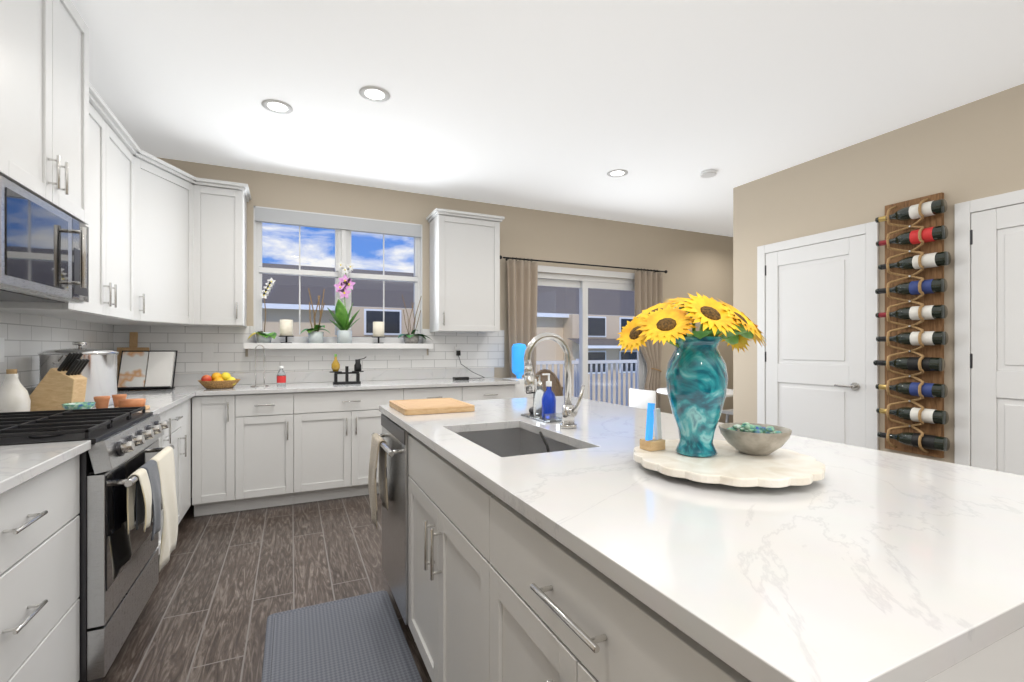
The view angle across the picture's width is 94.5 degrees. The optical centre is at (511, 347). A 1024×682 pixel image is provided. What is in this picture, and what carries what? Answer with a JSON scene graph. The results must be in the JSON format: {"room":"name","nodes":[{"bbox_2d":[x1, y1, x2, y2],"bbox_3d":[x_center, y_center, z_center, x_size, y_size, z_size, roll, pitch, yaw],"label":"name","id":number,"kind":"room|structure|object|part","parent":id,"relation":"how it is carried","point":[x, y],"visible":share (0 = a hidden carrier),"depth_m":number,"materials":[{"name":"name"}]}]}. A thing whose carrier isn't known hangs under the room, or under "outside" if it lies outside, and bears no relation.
{"room":"kitchen","nodes":[
{"label":"kitchen","id":0,"kind":"room"},
{"bbox_2d":[100,493,431,681],"bbox_3d":[2.012,1.260,1.600,7.800,0.060,8.300,0,0,-25],"label":"floor","id":1,"kind":"structure","parent":0,"point":[228,584],"depth_m":2.46,"materials":[{"name":"brown wood"}]},
{"bbox_2d":[0,454,79,681],"bbox_3d":[-1.537,0.787,1.102,0.635,0.885,0.816,0,0,-25],"label":"base cabinet","id":2,"kind":"object","parent":1,"relation":"on","point":[39,580],"visible":0.98,"depth_m":1.35,"materials":[{"name":"white wood"}]},
{"bbox_2d":[0,406,177,681],"bbox_3d":[-1.801,0.755,1.841,0.742,0.947,0.736,0,0,-25],"label":"range","id":3,"kind":"object","parent":1,"relation":"on","point":[119,572],"depth_m":1.75,"materials":[{"name":"grey metal"}]},
{"bbox_3d":[-1.403,0.576,1.781,0.067,0.219,0.095,0,0,-25],"label":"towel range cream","id":4,"kind":"part","parent":3,"relation":"part of","materials":[{"name":"beige fabric"}]},
{"bbox_3d":[-1.456,0.611,1.895,0.068,0.289,0.146,0,0,-25],"label":"towel range grey","id":5,"kind":"part","parent":3,"relation":"part of","materials":[{"name":"grey fabric"}]},
{"bbox_3d":[-1.549,0.706,2.097,0.071,0.479,0.291,0,0,-25],"label":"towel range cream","id":6,"kind":"part","parent":3,"relation":"part of","materials":[{"name":"beige fabric"}]},
{"bbox_2d":[157,398,190,553],"bbox_3d":[-2.276,0.787,2.687,0.635,0.885,1.187,0,0,-25],"label":"base cabinet","id":7,"kind":"object","parent":1,"relation":"on","point":[177,434],"visible":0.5,"depth_m":3.03,"materials":[{"name":"white wood"}]},
{"bbox_2d":[192,394,243,516],"bbox_3d":[-2.250,0.787,3.690,0.322,0.884,0.600,0,0,-25],"label":"base cabinet","id":8,"kind":"object","parent":1,"relation":"on","point":[217,420],"depth_m":3.43,"materials":[{"name":"white wood"}]},
{"bbox_2d":[244,392,303,509],"bbox_3d":[-1.978,0.787,3.816,0.502,0.884,0.600,0,0,-25],"label":"base cabinet","id":9,"kind":"object","parent":1,"relation":"on","point":[255,451],"depth_m":3.58,"materials":[{"name":"white wood"}]},
{"bbox_2d":[261,591,421,681],"bbox_3d":[-0.615,1.223,1.716,0.535,0.014,1.230,0,0,-25],"label":"rug","id":10,"kind":"object","parent":1,"relation":"on","point":[360,638],"visible":1,"depth_m":1.93,"materials":[{"name":"grey fabric"}]},
{"bbox_2d":[304,388,411,502],"bbox_3d":[-1.421,0.787,4.076,0.954,0.884,0.600,0,0,-25],"label":"base cabinet","id":11,"kind":"object","parent":1,"relation":"on","point":[339,426],"depth_m":3.78,"materials":[{"name":"white wood"}]},
{"bbox_2d":[0,368,519,494],"bbox_3d":[-0.912,0.280,2.762,3.178,0.130,3.418,0,0,-25],"label":"countertop","id":12,"kind":"structure","parent":11,"relation":"on","point":[20,464],"depth_m":3.69,"materials":[{"name":"stone"}]},
{"bbox_2d":[0,369,30,412],"bbox_3d":[-2.240,0.206,2.117,0.120,0.215,0.120,0,0,-25],"label":"ceramic bottle","id":13,"kind":"object","parent":12,"relation":"on","point":[14,395],"visible":0.71,"depth_m":2.10,"materials":[{"name":"white ceramic"}]},
{"bbox_2d":[30,352,89,410],"bbox_3d":[-2.205,0.170,2.304,0.211,0.289,0.100,0,0,-13],"label":"knife block","id":14,"kind":"object","parent":12,"relation":"on","point":[65,381],"visible":0.96,"depth_m":2.27,"materials":[{"name":"brown wood"}]},
{"bbox_2d":[38,342,118,406],"bbox_3d":[-2.333,0.143,2.553,0.324,0.342,0.392,0,0,-25],"label":"stock pot","id":15,"kind":"object","parent":12,"relation":"on","point":[99,372],"visible":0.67,"depth_m":2.49,"materials":[{"name":"silver metal"}]},
{"bbox_2d":[62,394,149,414],"bbox_3d":[-1.978,0.279,2.330,0.315,0.070,0.265,0,0,-25],"label":"clutter","id":16,"kind":"object","parent":12,"relation":"on","point":[120,400],"visible":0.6,"depth_m":2.32,"materials":[{"name":"ceramic"}]},
{"bbox_2d":[117,332,148,380],"bbox_3d":[-2.929,0.097,3.654,0.200,0.429,0.062,0,0,-25],"label":"paddle board","id":17,"kind":"object","parent":12,"relation":"on","point":[133,341],"visible":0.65,"depth_m":3.65,"materials":[{"name":"brown wood"}]},
{"bbox_2d":[117,350,177,390],"bbox_3d":[-2.694,0.169,3.490,0.348,0.288,0.177,0,0,-19],"label":"cookbook stand","id":18,"kind":"object","parent":12,"relation":"on","point":[137,369],"visible":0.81,"depth_m":3.48,"materials":[{"name":"white paper"}]},
{"bbox_2d":[198,372,240,388],"bbox_3d":[-2.245,0.254,3.631,0.284,0.121,0.284,0,0,-25],"label":"fruit basket","id":19,"kind":"object","parent":12,"relation":"on","point":[217,380],"visible":1,"depth_m":3.56,"materials":[{"name":"wicker"}]},
{"bbox_2d":[251,345,268,386],"bbox_3d":[-2.026,0.147,3.800,0.130,0.334,0.130,0,0,-25],"label":"towel holder","id":20,"kind":"object","parent":12,"relation":"on","point":[255,385],"visible":1,"depth_m":3.78,"materials":[{"name":"silver metal"}]},
{"bbox_2d":[277,366,285,385],"bbox_3d":[-1.881,0.234,3.856,0.069,0.160,0.067,0,0,-25],"label":"sauce bottle","id":21,"kind":"object","parent":12,"relation":"on","point":[281,377],"visible":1,"depth_m":3.83,"materials":[{"name":"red plastic"}]},
{"bbox_2d":[329,354,365,384],"bbox_3d":[-1.405,0.186,4.056,0.302,0.255,0.100,0,0,-25],"label":"rack","id":22,"kind":"object","parent":12,"relation":"on","point":[335,365],"visible":1,"depth_m":4.04,"materials":[{"name":"black metal"}]},
{"bbox_2d":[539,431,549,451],"bbox_3d":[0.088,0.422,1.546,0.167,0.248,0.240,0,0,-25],"label":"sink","id":23,"kind":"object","parent":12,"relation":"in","point":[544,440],"visible":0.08,"depth_m":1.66,"materials":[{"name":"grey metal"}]},
{"bbox_2d":[372,414,414,640],"bbox_3d":[-0.308,0.783,2.262,0.637,0.892,0.552,0,0,-25],"label":"dishwasher","id":24,"kind":"object","parent":1,"relation":"on","point":[394,435],"visible":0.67,"depth_m":2.04,"materials":[{"name":"grey metal"}]},
{"bbox_2d":[368,433,387,528],"bbox_3d":[-0.625,0.616,2.202,0.063,0.398,0.201,0,0,-25],"label":"towel","id":25,"kind":"object","parent":24,"relation":"hanging from","point":[376,447],"visible":1,"depth_m":2.18,"materials":[{"name":"beige fabric"}]},
{"bbox_2d":[412,386,471,400],"bbox_3d":[-0.804,0.787,4.364,0.633,0.884,0.600,0,0,-25],"label":"base cabinet","id":26,"kind":"object","parent":1,"relation":"on","point":[462,393],"depth_m":4.14,"materials":[{"name":"white wood"}]},
{"bbox_2d":[472,384,514,399],"bbox_3d":[-0.351,0.787,4.577,0.597,0.884,0.603,0,0,-25],"label":"base cabinet","id":27,"kind":"object","parent":1,"relation":"on","point":[484,392],"depth_m":4.33,"materials":[{"name":"white wood"}]},
{"bbox_2d":[503,343,536,397],"bbox_3d":[0.072,0.594,4.756,0.260,1.270,0.280,0,0,-25],"label":"water dispenser","id":28,"kind":"object","parent":1,"relation":"on","point":[518,350],"visible":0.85,"depth_m":4.68,"materials":[{"name":"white plastic"}]},
{"bbox_2d":[629,388,655,408],"bbox_3d":[1.459,0.828,4.784,0.440,0.815,0.427,0,0,-30],"label":"chair","id":29,"kind":"object","parent":1,"relation":"on","point":[639,398],"visible":0.12,"depth_m":4.66,"materials":[{"name":"white plastic"}]},
{"bbox_2d":[657,387,732,396],"bbox_3d":[2.076,0.855,5.249,0.900,0.750,0.900,0,0,-25],"label":"table","id":30,"kind":"object","parent":1,"relation":"on","point":[729,393],"visible":0.1,"depth_m":5.15,"materials":[{"name":"white plastic"}]},
{"bbox_2d":[379,408,1023,681],"bbox_3d":[0.085,0.780,1.562,0.695,0.900,2.200,0,0,-25],"label":"kitchen island","id":31,"kind":"object","parent":1,"relation":"on","point":[495,594],"depth_m":0.97,"materials":[{"name":"white"}]},
{"bbox_2d":[379,396,1023,681],"bbox_3d":[0.305,0.315,1.665,1.140,0.030,2.260,0,0,-25],"label":"island countertop","id":32,"kind":"structure","parent":31,"relation":"on","point":[887,566],"depth_m":0.75,"materials":[{"name":"white stone"}]},
{"bbox_2d":[389,398,474,414],"bbox_3d":[-0.400,0.285,2.313,0.330,0.028,0.390,0,0,-25],"label":"cutting board","id":33,"kind":"object","parent":32,"relation":"on","point":[426,406],"visible":1,"depth_m":2.20,"materials":[{"name":"brown wood"}]},
{"bbox_2d":[521,373,561,422],"bbox_3d":[0.130,0.203,1.992,0.100,0.191,0.220,0,0,-25],"label":"soap caddy","id":34,"kind":"object","parent":32,"relation":"on","point":[542,408],"visible":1,"depth_m":1.94,"materials":[{"name":"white plastic"}]},
{"bbox_2d":[524,332,584,428],"bbox_3d":[0.149,0.123,1.714,0.216,0.353,0.103,0,0,-25],"label":"faucet","id":35,"kind":"object","parent":32,"relation":"on","point":[569,411],"visible":1,"depth_m":1.73,"materials":[{"name":"silver metal"}]},
{"bbox_2d":[633,439,824,487],"bbox_3d":[0.520,0.283,1.169,0.424,0.032,0.430,0,0,-25],"label":"marble tray","id":36,"kind":"object","parent":32,"relation":"on","point":[728,464],"visible":0.85,"depth_m":1.06,"materials":[{"name":"white stone"}]},
{"bbox_2d":[640,403,664,450],"bbox_3d":[0.369,0.205,1.237,0.054,0.121,0.040,0,0,-25],"label":"candle holder","id":37,"kind":"object","parent":36,"relation":"on","point":[649,442],"visible":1,"depth_m":1.23,"materials":[{"name":"brown wood"}]},
{"bbox_2d":[616,292,765,456],"bbox_3d":[0.465,0.066,1.183,0.386,0.400,0.280,0,0,-25],"label":"vase","id":38,"kind":"object","parent":36,"relation":"on","point":[696,378],"visible":1,"depth_m":1.13,"materials":[{"name":"green"}]},
{"bbox_2d":[718,422,791,455],"bbox_3d":[0.612,0.229,1.196,0.166,0.073,0.166,0,0,-25],"label":"bowl","id":39,"kind":"object","parent":36,"relation":"on","point":[754,438],"visible":1,"depth_m":1.15,"materials":[{"name":"grey ceramic"}]},
{"bbox_2d":[722,409,732,422],"bbox_3d":[2.807,0.828,5.590,0.440,0.815,0.427,0,0,-25],"label":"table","id":40,"kind":"object","parent":1,"relation":"on","point":[728,412],"visible":0.06,"depth_m":5.65,"materials":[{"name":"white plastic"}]},
{"bbox_2d":[157,157,732,497],"bbox_3d":[0.290,-0.140,5.293,7.800,2.740,0.150,0,0,-25],"label":"wall","id":41,"kind":"structure","parent":0,"point":[693,263],"depth_m":5.20,"materials":[{"name":"beige paint"}]},
{"bbox_2d":[253,206,421,343],"bbox_3d":[-1.578,-0.623,4.420,1.465,1.175,0.154,0,0,-25],"label":"window","id":42,"kind":"structure","parent":41,"relation":"in","point":[343,227],"depth_m":4.37,"materials":[{"name":"white wood"}]},
{"bbox_2d":[262,223,413,336],"bbox_3d":[-1.579,-0.623,4.421,1.365,1.075,0.004,0,0,-25],"label":"window panel","id":43,"kind":"object","parent":42,"relation":"attached to","point":[332,279],"depth_m":4.37,"materials":[{"name":"clear glass"}]},
{"bbox_2d":[244,343,432,356],"bbox_3d":[-1.520,0.023,4.295,1.585,0.114,0.200,0,0,-25],"label":"window sill","id":44,"kind":"structure","parent":41,"relation":"attached to","point":[331,349],"depth_m":4.24,"materials":[{"name":"white"}]},
{"bbox_2d":[248,277,276,342],"label":"plants","id":45,"kind":"object","parent":44,"relation":"on","point":[262,337],"depth_m":3.98,"materials":[{"name":"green plant"}]},
{"bbox_2d":[279,319,293,342],"bbox_3d":[-1.945,-0.135,4.075,0.121,0.200,0.124,0,0,-25],"label":"candle","id":46,"kind":"object","parent":44,"relation":"on","point":[286,328],"depth_m":4.03,"materials":[{"name":"white wax"}]},
{"bbox_2d":[300,261,359,342],"label":"plants","id":47,"kind":"object","parent":44,"relation":"on","point":[341,317],"depth_m":4.22,"materials":[{"name":"green plant"}]},
{"bbox_2d":[373,322,384,342],"bbox_3d":[-1.242,-0.135,4.403,0.121,0.200,0.124,0,0,-25],"label":"candle","id":48,"kind":"object","parent":44,"relation":"on","point":[378,327],"depth_m":4.36,"materials":[{"name":"white wax"}]},
{"bbox_2d":[398,295,428,342],"label":"plants","id":49,"kind":"object","parent":44,"relation":"on","point":[408,338],"depth_m":4.50,"materials":[{"name":"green plant"}]},
{"bbox_2d":[426,208,504,332],"bbox_3d":[-0.462,-0.715,4.657,0.690,1.130,0.364,0,0,-25],"label":"upper cabinet","id":50,"kind":"object","parent":41,"relation":"attached to","point":[464,271],"visible":1,"depth_m":4.53,"materials":[{"name":"white wood"}]},
{"bbox_2d":[500,255,667,272],"bbox_3d":[0.880,-0.934,5.425,2.277,0.042,0.108,0,0,-25],"label":"curtain rod","id":51,"kind":"object","parent":41,"relation":"attached to","point":[524,259],"visible":0.85,"depth_m":5.32,"materials":[{"name":"black metal"}]},
{"bbox_2d":[507,260,537,378],"bbox_3d":[0.115,0.147,5.030,0.363,2.125,0.064,0,0,-25],"label":"curtain","id":52,"kind":"object","parent":51,"relation":"hanging from","point":[522,297],"visible":0.42,"depth_m":5.02,"materials":[{"name":"beige fabric"}]},
{"bbox_2d":[634,271,662,411],"bbox_3d":[1.665,0.147,5.753,0.423,2.125,0.064,0,0,-25],"label":"curtain","id":53,"kind":"object","parent":51,"relation":"hanging from","point":[648,289],"visible":0.46,"depth_m":5.75,"materials":[{"name":"beige fabric"}]},
{"bbox_2d":[538,265,646,398],"bbox_3d":[0.851,0.165,5.535,1.960,2.130,0.146,0,0,-25],"label":"sliding glass door","id":54,"kind":"structure","parent":41,"relation":"in","point":[583,284],"depth_m":5.53,"materials":[{"name":"white"}]},
{"bbox_2d":[536,286,637,404],"bbox_3d":[0.841,0.200,5.556,1.620,1.860,0.048,0,0,-25],"label":"panel","id":55,"kind":"object","parent":54,"relation":"attached to","point":[588,344],"visible":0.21,"depth_m":5.58,"materials":[{"name":"clear glass"}]},
{"bbox_2d":[71,0,1023,236],"bbox_3d":[2.012,-1.550,1.600,7.800,0.080,8.300,0,0,-25],"label":"ceiling","id":56,"kind":"structure","parent":0,"point":[562,106],"depth_m":2.73,"materials":[{"name":"white paint"}]},
{"bbox_2d":[261,99,292,113],"bbox_3d":[-1.471,-1.508,2.966,0.179,0.004,0.179,0,0,-31],"label":"recessed light","id":57,"kind":"object","parent":56,"relation":"in","point":[276,106],"depth_m":2.96,"materials":[{"name":"white plastic"}]},
{"bbox_2d":[359,86,389,101],"bbox_3d":[-0.818,-1.508,2.818,0.179,0.004,0.179,0,0,41],"label":"recessed light","id":58,"kind":"object","parent":56,"relation":"in","point":[374,93],"depth_m":2.82,"materials":[{"name":"white"}]},
{"bbox_2d":[607,169,627,176],"bbox_3d":[0.913,-1.508,4.100,0.179,0.004,0.179,0,0,-31],"label":"recessed light","id":59,"kind":"object","parent":56,"relation":"in","point":[618,172],"depth_m":4.10,"materials":[{"name":"white"}]},
{"bbox_2d":[700,169,716,177],"bbox_3d":[1.695,-1.495,4.079,0.129,0.029,0.129,0,0,-34],"label":"smoke detector","id":60,"kind":"object","parent":56,"relation":"in","point":[709,173],"depth_m":4.05,"materials":[{"name":"white plastic"}]},
{"bbox_2d":[536,369,562,395],"bbox_3d":[0.509,0.789,7.180,0.540,0.940,0.499,0,0,5],"label":"outdoor chair","id":61,"kind":"object","parent":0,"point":[553,378],"depth_m":6.94,"materials":[{"name":"wicker"}]},
{"bbox_2d":[733,84,1023,463],"bbox_3d":[4.700,-0.140,1.988,2.600,2.740,6.730,0,0,-25],"label":"wall","id":62,"kind":"structure","parent":0,"point":[974,150],"depth_m":3.35,"materials":[{"name":"beige paint"}]},
{"bbox_2d":[757,221,878,449],"bbox_3d":[2.381,0.165,3.791,0.080,2.130,0.960,0,0,-25],"label":"pantry door","id":63,"kind":"structure","parent":62,"relation":"in","point":[818,327],"depth_m":3.73,"materials":[{"name":"white wood"}]},
{"bbox_2d":[873,192,950,457],"bbox_3d":[2.646,-0.140,3.146,0.144,1.700,0.410,0,0,-25],"label":"wine rack","id":64,"kind":"object","parent":62,"relation":"attached to","point":[915,338],"visible":1,"depth_m":3.11,"materials":[{"name":"brown wood"}]},
{"bbox_2d":[955,189,1023,475],"bbox_3d":[2.972,0.165,2.522,0.080,2.130,0.980,0,0,-25],"label":"closet door","id":65,"kind":"structure","parent":62,"relation":"in","point":[989,339],"depth_m":2.83,"materials":[{"name":"white wood"}]},
{"bbox_3d":[-1.423,-0.140,-0.084,0.150,2.740,8.150,0,0,-25],"label":"wall","id":66,"kind":"structure","parent":0,"visible":0},
{"bbox_2d":[0,0,88,224],"bbox_3d":[-1.960,-1.015,1.768,0.438,0.910,0.740,0,0,-25],"label":"upper cabinet","id":67,"kind":"object","parent":66,"relation":"attached to","point":[44,100],"visible":0.96,"depth_m":1.80,"materials":[{"name":"white wood"}]},
{"bbox_2d":[0,175,88,303],"bbox_3d":[-1.950,-0.377,1.772,0.458,0.361,0.734,0,0,-25],"label":"microwave","id":68,"kind":"object","parent":67,"relation":"attached to","point":[44,251],"visible":1,"depth_m":1.76,"materials":[{"name":"silver metal"}]},
{"bbox_2d":[0,311,115,388],"bbox_3d":[-2.350,0.083,2.093,0.009,0.565,3.419,0,0,-25],"label":"tile backsplash","id":69,"kind":"structure","parent":66,"relation":"attached to","point":[27,338],"depth_m":2.54,"materials":[{"name":"white tile"}]},
{"bbox_2d":[0,338,3,361],"label":"outlet plates","id":70,"kind":"object","parent":69,"relation":"attached to","point":[1,339],"depth_m":2.22,"materials":[{"name":"white plastic"}]},
{"bbox_2d":[0,86,119,317],"bbox_3d":[-2.270,-0.712,2.331,0.351,1.085,0.539,0,0,-25],"label":"upper cabinet","id":71,"kind":"object","parent":66,"relation":"attached to","point":[104,131],"depth_m":2.54,"materials":[{"name":"white wood"}]},
{"bbox_2d":[61,126,139,321],"bbox_3d":[-2.467,-0.712,2.754,0.351,1.085,0.620,0,0,-25],"label":"upper cabinet","id":72,"kind":"object","parent":66,"relation":"attached to","point":[129,152],"depth_m":2.99,"materials":[{"name":"white wood"}]},
{"bbox_2d":[93,149,207,326],"bbox_3d":[-2.613,-0.712,3.384,0.620,1.085,0.855,0,0,-25],"label":"upper cabinet","id":73,"kind":"object","parent":66,"relation":"attached to","point":[167,244],"depth_m":3.35,"materials":[{"name":"white wood"}]},
{"bbox_2d":[200,178,247,326],"bbox_3d":[-2.343,-0.712,3.779,0.364,1.085,0.367,0,0,-25],"label":"upper cabinet","id":74,"kind":"object","parent":66,"relation":"attached to","point":[223,205],"depth_m":3.67,"materials":[{"name":"white wood"}]},
{"bbox_2d":[116,325,503,373],"bbox_3d":[-1.566,0.007,4.340,3.270,0.414,0.009,0,0,-25],"label":"tile backsplash","id":75,"kind":"structure","parent":66,"relation":"attached to","point":[478,350],"depth_m":4.09,"materials":[{"name":"white tile"}]},
{"bbox_2d":[453,347,484,379],"label":"outlet plates","id":76,"kind":"object","parent":75,"relation":"attached to","point":[457,350],"depth_m":4.77,"materials":[{"name":"white plastic"}]},
{"label":"outside","id":77,"kind":"structure","parent":0,"visible":0},
{"bbox_2d":[536,359,636,405],"bbox_3d":[0.941,0.780,7.092,5.000,1.140,2.540,0,0,-25],"label":"railing","id":78,"kind":"object","parent":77,"point":[576,373],"depth_m":8.71,"materials":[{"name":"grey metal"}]},
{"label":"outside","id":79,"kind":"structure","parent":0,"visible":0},
{"bbox_2d":[262,263,636,405],"bbox_3d":[-3.218,2.755,22.873,45.000,12.950,11.020,0,0,-25],"label":"building","id":80,"kind":"structure","parent":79,"point":[392,327],"depth_m":20.91,"materials":[{"name":"beige"}]}
]}

